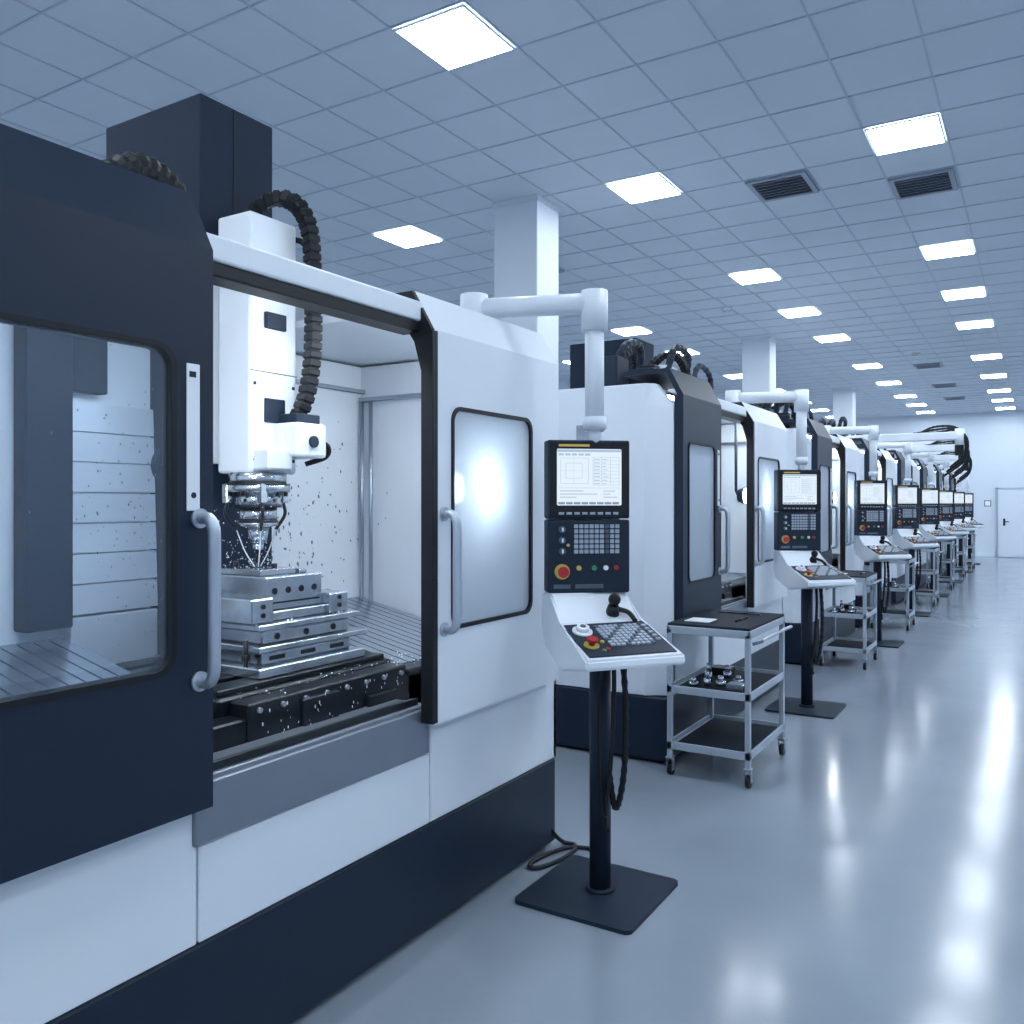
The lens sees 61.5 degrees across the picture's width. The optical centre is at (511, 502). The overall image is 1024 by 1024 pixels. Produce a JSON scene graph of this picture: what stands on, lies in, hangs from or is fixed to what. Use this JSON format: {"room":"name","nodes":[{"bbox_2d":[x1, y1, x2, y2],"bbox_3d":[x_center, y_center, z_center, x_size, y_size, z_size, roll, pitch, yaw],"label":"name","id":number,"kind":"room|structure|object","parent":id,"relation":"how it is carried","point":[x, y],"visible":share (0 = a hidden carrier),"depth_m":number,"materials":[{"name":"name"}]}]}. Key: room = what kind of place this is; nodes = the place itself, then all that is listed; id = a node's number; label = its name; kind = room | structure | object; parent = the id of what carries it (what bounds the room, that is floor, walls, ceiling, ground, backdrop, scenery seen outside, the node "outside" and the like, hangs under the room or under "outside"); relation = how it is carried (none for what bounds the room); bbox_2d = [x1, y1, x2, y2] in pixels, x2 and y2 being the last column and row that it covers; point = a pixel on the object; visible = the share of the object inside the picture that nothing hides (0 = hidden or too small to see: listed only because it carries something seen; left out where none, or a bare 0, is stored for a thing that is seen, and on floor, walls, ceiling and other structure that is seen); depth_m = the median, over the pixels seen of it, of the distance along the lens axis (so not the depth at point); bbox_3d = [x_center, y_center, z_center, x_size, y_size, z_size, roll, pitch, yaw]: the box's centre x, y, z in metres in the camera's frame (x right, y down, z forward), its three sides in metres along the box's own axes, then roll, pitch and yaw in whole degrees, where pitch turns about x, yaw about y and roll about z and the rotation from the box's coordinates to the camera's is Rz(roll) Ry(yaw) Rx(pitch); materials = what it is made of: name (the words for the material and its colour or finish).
{"room":"metal workshop","nodes":[
{"label":"metal workshop","id":0,"kind":"room"},
{"bbox_2d":[0,0,1023,420],"bbox_3d":[4.476,-2.750,12.067,13.000,0.100,33.250,0,0,32],"label":"ceiling","id":1,"kind":"structure","parent":0,"point":[668,27],"depth_m":6.33,"materials":[{"name":"tile"}]},
{"bbox_2d":[372,226,442,248],"bbox_3d":[-1.052,-2.687,8.710,0.485,0.012,0.531,0,0,32],"label":"ceiling light panel","id":2,"kind":"object","parent":1,"relation":"in","point":[405,237],"depth_m":8.68,"materials":[{"name":"white plastic"}]},
{"bbox_2d":[393,3,514,70],"bbox_3d":[-0.329,-2.687,4.986,0.485,0.012,0.531,0,0,32],"label":"ceiling light panel","id":3,"kind":"object","parent":1,"relation":"in","point":[455,37],"depth_m":4.95,"materials":[{"name":"white plastic"}]},
{"bbox_2d":[0,0,1023,420],"bbox_3d":[4.475,-2.696,12.067,13.000,0.007,33.250,0,0,32],"label":"grid","id":4,"kind":"object","parent":1,"relation":"attached to","point":[43,12],"depth_m":6.95,"materials":[{"name":"grey metal"}]},
{"bbox_2d":[610,327,652,335],"bbox_3d":[1.873,-2.687,13.474,0.485,0.012,0.531,0,0,32],"label":"ceiling light panel","id":5,"kind":"object","parent":1,"relation":"in","point":[630,331],"depth_m":13.44,"materials":[{"name":"white plastic"}]},
{"bbox_2d":[605,173,681,203],"bbox_3d":[1.134,-2.687,7.368,0.485,0.012,0.531,0,0,32],"label":"ceiling light panel","id":6,"kind":"object","parent":1,"relation":"in","point":[654,186],"depth_m":7.33,"materials":[{"name":"white plastic"}]},
{"bbox_2d":[664,349,699,355],"bbox_3d":[3.043,-2.687,15.379,0.485,0.012,0.531,0,0,32],"label":"ceiling light panel","id":7,"kind":"object","parent":1,"relation":"in","point":[692,352],"depth_m":15.32,"materials":[{"name":"white plastic"}]},
{"bbox_2d":[721,307,731,312],"bbox_3d":[2.969,-2.670,11.906,0.140,0.060,0.140,0,0,32],"label":"smoke detector","id":8,"kind":"object","parent":1,"relation":"attached to","point":[726,309],"visible":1,"depth_m":11.86,"materials":[{"name":"plastic"}]},
{"bbox_2d":[723,374,741,378],"bbox_3d":[4.798,-2.687,18.237,0.485,0.012,0.531,0,0,32],"label":"ceiling light panel","id":9,"kind":"object","parent":1,"relation":"in","point":[734,376],"depth_m":18.23,"materials":[{"name":"white plastic"}]},
{"bbox_2d":[728,268,780,284],"bbox_3d":[2.889,-2.687,10.226,0.485,0.012,0.531,0,0,32],"label":"ceiling light panel","id":10,"kind":"object","parent":1,"relation":"in","point":[764,275],"depth_m":10.18,"materials":[{"name":"white plastic"}]},
{"bbox_2d":[745,170,818,202],"bbox_3d":[2.301,-2.677,7.307,0.485,0.032,0.531,0,0,32],"label":"ceiling vent","id":11,"kind":"object","parent":1,"relation":"in","point":[799,183],"visible":1,"depth_m":7.28,"materials":[{"name":"metal"}]},
{"bbox_2d":[778,306,821,317],"bbox_3d":[4.059,-2.687,12.132,0.485,0.012,0.531,0,0,32],"label":"ceiling light panel","id":12,"kind":"object","parent":1,"relation":"in","point":[806,311],"depth_m":12.10,"materials":[{"name":"white plastic"}]},
{"bbox_2d":[811,409,829,411],"bbox_3d":[8.893,-2.687,24.907,0.485,0.012,0.531,0,0,32],"label":"ceiling light panel","id":13,"kind":"object","parent":1,"relation":"in","point":[813,410],"depth_m":24.93,"materials":[{"name":"white plastic"}]},
{"bbox_2d":[813,334,850,342],"bbox_3d":[5.229,-2.687,14.037,0.485,0.012,0.531,0,0,32],"label":"ceiling light panel","id":14,"kind":"object","parent":1,"relation":"in","point":[839,337],"depth_m":14.02,"materials":[{"name":"white plastic"}]},
{"bbox_2d":[852,363,882,368],"bbox_3d":[6.984,-2.687,16.895,0.485,0.012,0.531,0,0,32],"label":"ceiling light panel","id":15,"kind":"object","parent":1,"relation":"in","point":[874,365],"depth_m":16.89,"materials":[{"name":"white plastic"}]},
{"bbox_2d":[875,381,901,385],"bbox_3d":[8.446,-2.687,19.277,0.485,0.012,0.531,0,0,32],"label":"ceiling light panel","id":16,"kind":"object","parent":1,"relation":"in","point":[887,382],"depth_m":19.30,"materials":[{"name":"white plastic"}]},
{"bbox_2d":[864,113,945,155],"bbox_3d":[2.882,-2.687,6.294,0.485,0.012,0.531,0,0,32],"label":"ceiling light panel","id":17,"kind":"object","parent":1,"relation":"in","point":[928,130],"depth_m":6.27,"materials":[{"name":"white plastic"}]},
{"bbox_2d":[894,394,916,397],"bbox_3d":[9.909,-2.687,21.659,0.485,0.012,0.531,0,0,32],"label":"ceiling light panel","id":18,"kind":"object","parent":1,"relation":"in","point":[912,395],"depth_m":21.65,"materials":[{"name":"white plastic"}]},
{"bbox_2d":[905,403,926,406],"bbox_3d":[11.078,-2.687,23.564,0.485,0.012,0.531,0,0,32],"label":"ceiling light panel","id":19,"kind":"object","parent":1,"relation":"in","point":[921,404],"depth_m":23.45,"materials":[{"name":"white plastic"}]},
{"bbox_2d":[888,167,957,199],"bbox_3d":[3.467,-2.677,7.247,0.485,0.032,0.531,0,0,32],"label":"ceiling vent","id":20,"kind":"object","parent":1,"relation":"in","point":[942,180],"visible":1,"depth_m":7.22,"materials":[{"name":"metal"}]},
{"bbox_2d":[916,411,935,413],"bbox_3d":[12.248,-2.687,25.470,0.485,0.012,0.531,0,0,32],"label":"ceiling light panel","id":21,"kind":"object","parent":1,"relation":"in","point":[920,412],"depth_m":25.48,"materials":[{"name":"white plastic"}]},
{"bbox_2d":[913,363,942,368],"bbox_3d":[8.150,-2.677,16.835,0.485,0.032,0.531,0,0,32],"label":"ceiling vent","id":22,"kind":"object","parent":1,"relation":"in","point":[929,365],"visible":1,"depth_m":16.73,"materials":[{"name":"metal"}]},
{"bbox_2d":[932,383,956,387],"bbox_3d":[9.905,-2.677,19.693,0.485,0.032,0.531,0,0,32],"label":"ceiling vent","id":23,"kind":"object","parent":1,"relation":"in","point":[952,384],"visible":1,"depth_m":19.57,"materials":[{"name":"metal"}]},
{"bbox_2d":[920,240,974,259],"bbox_3d":[4.637,-2.687,9.152,0.485,0.012,0.531,0,0,32],"label":"ceiling light panel","id":24,"kind":"object","parent":1,"relation":"in","point":[960,248],"depth_m":9.13,"materials":[{"name":"white plastic"}]},
{"bbox_2d":[943,396,965,399],"bbox_3d":[11.368,-2.677,22.075,0.485,0.032,0.531,0,0,32],"label":"ceiling vent","id":25,"kind":"object","parent":1,"relation":"in","point":[963,397],"visible":1,"depth_m":21.94,"materials":[{"name":"metal"}]},
{"bbox_2d":[941,287,985,300],"bbox_3d":[5.807,-2.687,11.058,0.485,0.012,0.531,0,0,32],"label":"ceiling light panel","id":26,"kind":"object","parent":1,"relation":"in","point":[979,291],"depth_m":11.01,"materials":[{"name":"white plastic"}]},
{"bbox_2d":[955,319,993,329],"bbox_3d":[6.977,-2.687,12.963,0.485,0.012,0.531,0,0,32],"label":"ceiling light panel","id":27,"kind":"object","parent":1,"relation":"in","point":[983,323],"depth_m":12.92,"materials":[{"name":"white plastic"}]},
{"bbox_2d":[971,353,1001,359],"bbox_3d":[8.732,-2.687,15.822,0.485,0.012,0.531,0,0,32],"label":"ceiling light panel","id":28,"kind":"object","parent":1,"relation":"in","point":[988,356],"depth_m":15.74,"materials":[{"name":"white plastic"}]},
{"bbox_2d":[980,373,1006,378],"bbox_3d":[10.195,-2.687,18.203,0.485,0.012,0.531,0,0,32],"label":"ceiling light panel","id":29,"kind":"object","parent":1,"relation":"in","point":[1004,374],"depth_m":18.22,"materials":[{"name":"white plastic"}]},
{"bbox_2d":[987,389,1010,392],"bbox_3d":[11.657,-2.687,20.585,0.485,0.012,0.531,0,0,32],"label":"ceiling light panel","id":30,"kind":"object","parent":1,"relation":"in","point":[995,390],"depth_m":20.50,"materials":[{"name":"white plastic"}]},
{"bbox_2d":[992,398,1012,401],"bbox_3d":[12.827,-2.687,22.491,0.485,0.012,0.531,0,0,32],"label":"ceiling light panel","id":31,"kind":"object","parent":1,"relation":"in","point":[994,400],"depth_m":22.49,"materials":[{"name":"white plastic"}]},
{"bbox_2d":[995,407,1015,409],"bbox_3d":[13.997,-2.687,24.396,0.485,0.012,0.531,0,0,32],"label":"ceiling light panel","id":32,"kind":"object","parent":1,"relation":"in","point":[1000,408],"depth_m":24.40,"materials":[{"name":"white plastic"}]},
{"bbox_2d":[492,194,560,362],"bbox_3d":[0.133,-0.550,7.804,0.480,4.300,0.430,0,0,32],"label":"pillar","id":33,"kind":"structure","parent":0,"point":[526,227],"depth_m":7.64,"materials":[{"name":"paint"}]},
{"bbox_2d":[558,380,569,389],"bbox_3d":[-1.106,-0.550,15.494,0.100,4.300,33.450,0,0,32],"label":"wall","id":34,"kind":"structure","parent":0,"point":[562,385],"depth_m":19.06,"materials":[{"name":"paint"}]},
{"bbox_2d":[289,556,1023,1023],"bbox_3d":[4.476,1.650,12.067,13.000,0.100,33.250,0,0,32],"label":"floor","id":35,"kind":"structure","parent":0,"point":[870,870],"depth_m":3.67,"materials":[{"name":"grey concrete"}]},
{"bbox_2d":[0,93,557,1023],"bbox_3d":[-1.209,0.025,3.137,1.756,3.150,2.998,0,0,32],"label":"machine","id":36,"kind":"object","parent":35,"relation":"on","point":[279,675],"visible":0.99,"depth_m":2.95,"materials":[{"name":"blue paint"}]},
{"bbox_2d":[151,448,159,482],"bbox_3d":[-0.583,-0.347,2.933,0.107,0.725,1.518,0,0,27],"label":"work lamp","id":37,"kind":"object","parent":36,"relation":"attached to","point":[155,465],"depth_m":2.27,"materials":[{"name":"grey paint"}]},
{"bbox_2d":[527,828,588,869],"bbox_3d":[0.226,1.548,3.898,0.374,0.106,0.267,0,0,-12],"label":"power cable","id":38,"kind":"object","parent":35,"relation":"on","point":[572,846],"visible":0.87,"depth_m":3.89,"materials":[{"name":"black rubber"}]},
{"bbox_2d":[460,288,684,934],"bbox_3d":[0.231,0.350,3.533,0.993,2.500,0.637,0,0,32],"label":"control console","id":39,"kind":"object","parent":35,"relation":"on","point":[589,622],"visible":1,"depth_m":3.56,"materials":[{"name":"grey paint"}]},
{"bbox_2d":[544,440,628,592],"bbox_3d":[0.312,0.056,3.642,0.350,0.636,0.138,0,0,-8],"label":"monitor","id":40,"kind":"object","parent":39,"relation":"on","point":[586,482],"depth_m":3.58,"materials":[{"name":"grey paint"}]},
{"bbox_2d":[542,592,684,671],"bbox_3d":[0.377,0.519,3.440,0.423,0.290,0.504,0,0,-21],"label":"shelf","id":41,"kind":"object","parent":39,"relation":"attached to","point":[583,631],"depth_m":3.39,"materials":[{"name":"white paint"}]},
{"bbox_2d":[556,338,786,762],"bbox_3d":[1.030,0.150,6.785,1.756,2.900,2.758,0,0,32],"label":"machine","id":42,"kind":"object","parent":35,"relation":"on","point":[702,465],"visible":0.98,"depth_m":5.57,"materials":[{"name":"blue paint"}]},
{"bbox_2d":[735,423,745,504],"bbox_3d":[1.875,-0.347,7.049,0.102,0.725,0.150,0,0,32],"label":"machine spindle head","id":43,"kind":"object","parent":42,"relation":"attached to","point":[741,493],"depth_m":7.06,"materials":[{"name":"white metal"}]},
{"bbox_2d":[665,609,792,787],"bbox_3d":[1.352,1.144,5.251,0.563,0.911,0.812,0,0,32],"label":"tool cart","id":44,"kind":"object","parent":35,"relation":"on","point":[739,738],"visible":1,"depth_m":5.10,"materials":[{"name":"grey paint"}]},
{"bbox_2d":[725,389,855,718],"bbox_3d":[2.163,0.350,6.705,0.987,2.500,0.649,0,0,32],"label":"control console","id":45,"kind":"object","parent":35,"relation":"on","point":[797,562],"visible":0.99,"depth_m":6.74,"materials":[{"name":"grey paint"}]},
{"bbox_2d":[774,470,820,550],"bbox_3d":[2.255,0.056,6.818,0.350,0.636,0.138,0,0,-4],"label":"monitor","id":46,"kind":"object","parent":45,"relation":"on","point":[797,493],"depth_m":6.76,"materials":[{"name":"grey paint"}]},
{"bbox_2d":[773,550,855,589],"bbox_3d":[2.305,0.519,6.612,0.423,0.290,0.504,0,0,-17],"label":"shelf","id":47,"kind":"object","parent":45,"relation":"attached to","point":[795,569],"depth_m":6.57,"materials":[{"name":"white paint"}]},
{"bbox_2d":[748,402,858,664],"bbox_3d":[2.927,0.173,9.874,1.756,2.853,2.508,0,0,32],"label":"machine","id":48,"kind":"object","parent":35,"relation":"on","point":[836,456],"visible":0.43,"depth_m":9.12,"materials":[{"name":"blue paint"}]},
{"bbox_2d":[832,492,836,503],"bbox_3d":[3.742,-0.347,10.091,0.102,0.725,0.150,0,0,32],"label":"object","id":49,"kind":"object","parent":48,"relation":"attached to","point":[834,497],"depth_m":10.03,"materials":[{"name":"grey paint"}]},
{"bbox_2d":[819,570,882,669],"bbox_3d":[3.399,1.144,8.594,0.503,0.911,0.692,0,0,32],"label":"tool cart","id":50,"kind":"object","parent":35,"relation":"on","point":[835,644],"visible":0.94,"depth_m":8.47,"materials":[{"name":"grey paint"}]},
{"bbox_2d":[807,416,894,627],"bbox_3d":[4.497,0.173,12.430,1.756,2.853,2.508,0,0,32],"label":"machine","id":51,"kind":"object","parent":35,"relation":"on","point":[885,462],"visible":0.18,"depth_m":12.22,"materials":[{"name":"blue paint"}]},
{"bbox_2d":[846,425,968,476],"bbox_3d":[5.360,-0.706,11.964,1.774,0.714,0.158,0,0,32],"label":"overhead service arm","id":52,"kind":"object","parent":51,"relation":"attached to","point":[961,439],"visible":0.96,"depth_m":11.65},
{"bbox_2d":[824,425,911,647],"bbox_3d":[4.030,0.350,9.811,0.978,2.500,0.660,0,0,32],"label":"control console","id":53,"kind":"object","parent":35,"relation":"on","point":[871,543],"visible":1,"depth_m":9.86,"materials":[{"name":"grey paint"}]},
{"bbox_2d":[854,480,886,535],"bbox_3d":[4.133,0.056,9.927,0.350,0.636,0.138,0,0,0],"label":"monitor","id":54,"kind":"object","parent":53,"relation":"on","point":[870,496],"depth_m":9.87,"materials":[{"name":"grey paint"}]},
{"bbox_2d":[854,535,911,561],"bbox_3d":[4.168,0.519,9.718,0.423,0.290,0.504,0,0,-13],"label":"shelf","id":55,"kind":"object","parent":53,"relation":"attached to","point":[870,548],"depth_m":9.69,"materials":[{"name":"white metal"}]},
{"bbox_2d":[855,433,918,603],"bbox_3d":[6.067,0.173,14.987,1.756,2.853,2.508,0,0,32],"label":"machine","id":56,"kind":"object","parent":35,"relation":"on","point":[897,570],"visible":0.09,"depth_m":13.79,"materials":[{"name":"blue paint"}]},
{"bbox_2d":[882,440,969,480],"bbox_3d":[6.906,-0.726,14.652,1.594,0.714,0.158,0,0,32],"label":"overhead service arm","id":57,"kind":"object","parent":56,"relation":"attached to","point":[936,446],"visible":0.47,"depth_m":14.44},
{"bbox_2d":[870,557,919,630],"bbox_3d":[4.956,1.144,11.111,0.523,0.911,0.672,0,0,32],"label":"tool cart","id":58,"kind":"object","parent":35,"relation":"on","point":[906,613],"visible":0.7,"depth_m":10.95,"materials":[{"name":"grey paint"}]},
{"bbox_2d":[877,442,938,616],"bbox_3d":[5.626,0.350,12.411,0.978,2.500,0.660,0,0,32],"label":"control console","id":59,"kind":"object","parent":35,"relation":"on","point":[906,534],"visible":0.94,"depth_m":12.46,"materials":[{"name":"grey paint"}]},
{"bbox_2d":[893,485,918,528],"bbox_3d":[5.729,0.056,12.526,0.350,0.636,0.138,0,0,0],"label":"monitor","id":60,"kind":"object","parent":59,"relation":"on","point":[905,497],"depth_m":12.46,"materials":[{"name":"grey paint"}]},
{"bbox_2d":[893,529,938,548],"bbox_3d":[5.764,0.519,12.317,0.423,0.290,0.504,0,0,-13],"label":"shelf","id":61,"kind":"object","parent":59,"relation":"attached to","point":[902,538],"depth_m":12.28,"materials":[{"name":"white metal"}]},
{"bbox_2d":[890,454,935,586],"bbox_3d":[7.636,0.173,17.544,1.756,2.853,2.508,0,0,32],"label":"machine","id":62,"kind":"object","parent":35,"relation":"on","point":[923,468],"visible":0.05,"depth_m":16.53,"materials":[{"name":"blue paint"}]},
{"bbox_2d":[911,451,971,484],"bbox_3d":[8.464,-0.706,17.334,1.444,0.714,0.158,0,0,32],"label":"overhead service arm","id":63,"kind":"object","parent":62,"relation":"attached to","point":[943,456],"visible":0.58,"depth_m":17.12},
{"bbox_2d":[904,547,942,605],"bbox_3d":[6.556,1.151,13.679,0.503,0.897,0.622,0,0,32],"label":"tool cart","id":64,"kind":"object","parent":35,"relation":"on","point":[925,592],"visible":0.72,"depth_m":13.47,"materials":[{"name":"grey paint"}]},
{"bbox_2d":[895,452,956,596],"bbox_3d":[7.196,0.350,14.967,0.978,2.500,0.660,0,0,32],"label":"control console","id":65,"kind":"object","parent":35,"relation":"on","point":[929,498],"visible":0.92,"depth_m":15.02,"materials":[{"name":"grey paint"}]},
{"bbox_2d":[918,488,939,523],"bbox_3d":[7.298,0.056,15.083,0.350,0.636,0.138,0,0,0],"label":"monitor","id":66,"kind":"object","parent":65,"relation":"on","point":[929,498],"depth_m":15.02,"materials":[{"name":"grey paint"}]},
{"bbox_2d":[918,524,956,540],"bbox_3d":[7.334,0.519,14.874,0.423,0.290,0.504,0,0,-13],"label":"shelf","id":67,"kind":"object","parent":65,"relation":"attached to","point":[933,532],"depth_m":14.82,"materials":[{"name":"white metal"}]},
{"bbox_2d":[913,452,948,571],"bbox_3d":[9.206,0.173,20.100,1.756,2.853,2.508,0,0,32],"label":"machine","id":68,"kind":"object","parent":35,"relation":"on","point":[939,473],"visible":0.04,"depth_m":19.04,"materials":[{"name":"blue paint"}]},
{"bbox_2d":[926,540,957,588],"bbox_3d":[8.126,1.151,16.235,0.503,0.897,0.622,0,0,32],"label":"tool cart","id":69,"kind":"object","parent":35,"relation":"on","point":[950,578],"visible":0.84,"depth_m":16.09,"materials":[{"name":"grey paint"}]},
{"bbox_2d":[916,461,968,582],"bbox_3d":[8.766,0.350,17.524,0.978,2.500,0.660,0,0,32],"label":"control console","id":70,"kind":"object","parent":35,"relation":"on","point":[947,524],"visible":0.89,"depth_m":17.57,"materials":[{"name":"grey paint"}]},
{"bbox_2d":[940,490,953,520],"bbox_3d":[8.868,0.056,17.639,0.350,0.636,0.138,0,0,0],"label":"monitor","id":71,"kind":"object","parent":70,"relation":"on","point":[946,496],"depth_m":17.57,"materials":[{"name":"grey paint"}]},
{"bbox_2d":[938,521,968,535],"bbox_3d":[8.904,0.519,17.430,0.423,0.290,0.504,0,0,-13],"label":"shelf","id":72,"kind":"object","parent":70,"relation":"attached to","point":[950,527],"depth_m":17.35,"materials":[{"name":"white metal"}]},
{"bbox_2d":[933,464,956,565],"bbox_3d":[10.776,0.173,22.657,1.756,2.853,2.508,0,0,32],"label":"machine","id":73,"kind":"object","parent":35,"relation":"on","point":[952,482],"visible":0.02,"depth_m":21.56,"materials":[{"name":"blue paint"}]},
{"bbox_2d":[933,465,977,572],"bbox_3d":[10.335,0.350,20.080,0.978,2.500,0.660,0,0,32],"label":"control console","id":74,"kind":"object","parent":35,"relation":"on","point":[959,497],"visible":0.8,"depth_m":20.13,"materials":[{"name":"grey paint"}]},
{"bbox_2d":[954,492,964,518],"bbox_3d":[10.438,0.056,20.196,0.350,0.636,0.138,0,0,0],"label":"monitor","id":75,"kind":"object","parent":74,"relation":"on","point":[959,497],"depth_m":20.13,"materials":[{"name":"grey paint"}]},
{"bbox_2d":[953,519,977,530],"bbox_3d":[10.473,0.519,19.987,0.423,0.290,0.504,0,0,-13],"label":"shelf","id":76,"kind":"object","parent":74,"relation":"attached to","point":[961,523],"depth_m":19.89,"materials":[{"name":"white metal"}]},
{"bbox_2d":[942,535,968,577],"bbox_3d":[9.695,1.151,18.792,0.503,0.897,0.622,0,0,32],"label":"tool cart","id":77,"kind":"object","parent":35,"relation":"on","point":[944,567],"visible":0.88,"depth_m":18.66,"materials":[{"name":"grey paint"}]},
{"bbox_2d":[954,531,976,567],"bbox_3d":[11.265,1.151,21.348,0.503,0.897,0.622,0,0,32],"label":"tool cart","id":78,"kind":"object","parent":35,"relation":"on","point":[972,547],"visible":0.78,"depth_m":21.09,"materials":[{"name":"grey paint"}]},
{"bbox_2d":[951,470,984,564],"bbox_3d":[11.905,0.350,22.637,0.978,2.500,0.660,0,0,32],"label":"control console","id":79,"kind":"object","parent":35,"relation":"on","point":[969,497],"visible":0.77,"depth_m":22.69,"materials":[{"name":"grey paint"}]},
{"bbox_2d":[965,493,973,516],"bbox_3d":[12.007,0.056,22.752,0.350,0.636,0.138,0,0,0],"label":"monitor","id":80,"kind":"object","parent":79,"relation":"on","point":[969,497],"depth_m":22.69,"materials":[{"name":"grey paint"}]},
{"bbox_2d":[964,517,984,527],"bbox_3d":[12.043,0.519,22.543,0.423,0.290,0.504,0,0,-13],"label":"shelf","id":81,"kind":"object","parent":79,"relation":"attached to","point":[970,520],"depth_m":22.47,"materials":[{"name":"white metal"}]},
{"bbox_2d":[741,337,776,405],"bbox_3d":[4.099,-0.550,14.264,0.480,4.300,0.430,0,0,32],"label":"pillar","id":82,"kind":"structure","parent":0,"point":[758,354],"depth_m":14.10,"materials":[{"name":"paint"}]},
{"bbox_2d":[832,388,856,435],"bbox_3d":[7.919,-0.550,20.484,0.480,4.300,0.430,0,0,32],"label":"pillar","id":83,"kind":"structure","parent":0,"point":[844,400],"depth_m":20.31,"materials":[{"name":"paint"}]},
{"bbox_2d":[817,411,1023,557],"bbox_3d":[13.200,-0.550,26.277,13.000,4.300,0.100,0,0,32],"label":"wall","id":84,"kind":"structure","parent":0,"point":[996,439],"depth_m":25.65,"materials":[{"name":"paint"}]},
{"bbox_2d":[957,552,994,556],"bbox_3d":[13.169,1.540,26.226,13.000,0.120,0.020,0,0,32],"label":"baseboard","id":85,"kind":"structure","parent":84,"relation":"attached to","point":[979,554],"depth_m":25.66,"materials":[{"name":"paint"}]},
{"bbox_2d":[984,500,990,505],"bbox_3d":[14.167,0.010,25.615,0.180,0.180,0.018,0,0,32],"label":"wall sign","id":86,"kind":"object","parent":84,"relation":"attached to","point":[986,502],"visible":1,"depth_m":25.61,"materials":[{"name":"grey paint"}]},
{"bbox_2d":[996,487,1023,556],"bbox_3d":[15.207,0.570,24.957,2.040,2.060,0.050,0,0,32],"label":"frame","id":87,"kind":"object","parent":84,"relation":"attached to","point":[997,488],"visible":1,"depth_m":25.45,"materials":[{"name":"metal"}]},
{"bbox_2d":[998,489,1023,556],"bbox_3d":[14.800,0.598,25.213,0.950,1.985,0.040,0,0,32],"label":"leaf","id":88,"kind":"object","parent":84,"relation":"attached to","point":[1010,502],"visible":1,"depth_m":25.27,"materials":[{"name":"paint"}]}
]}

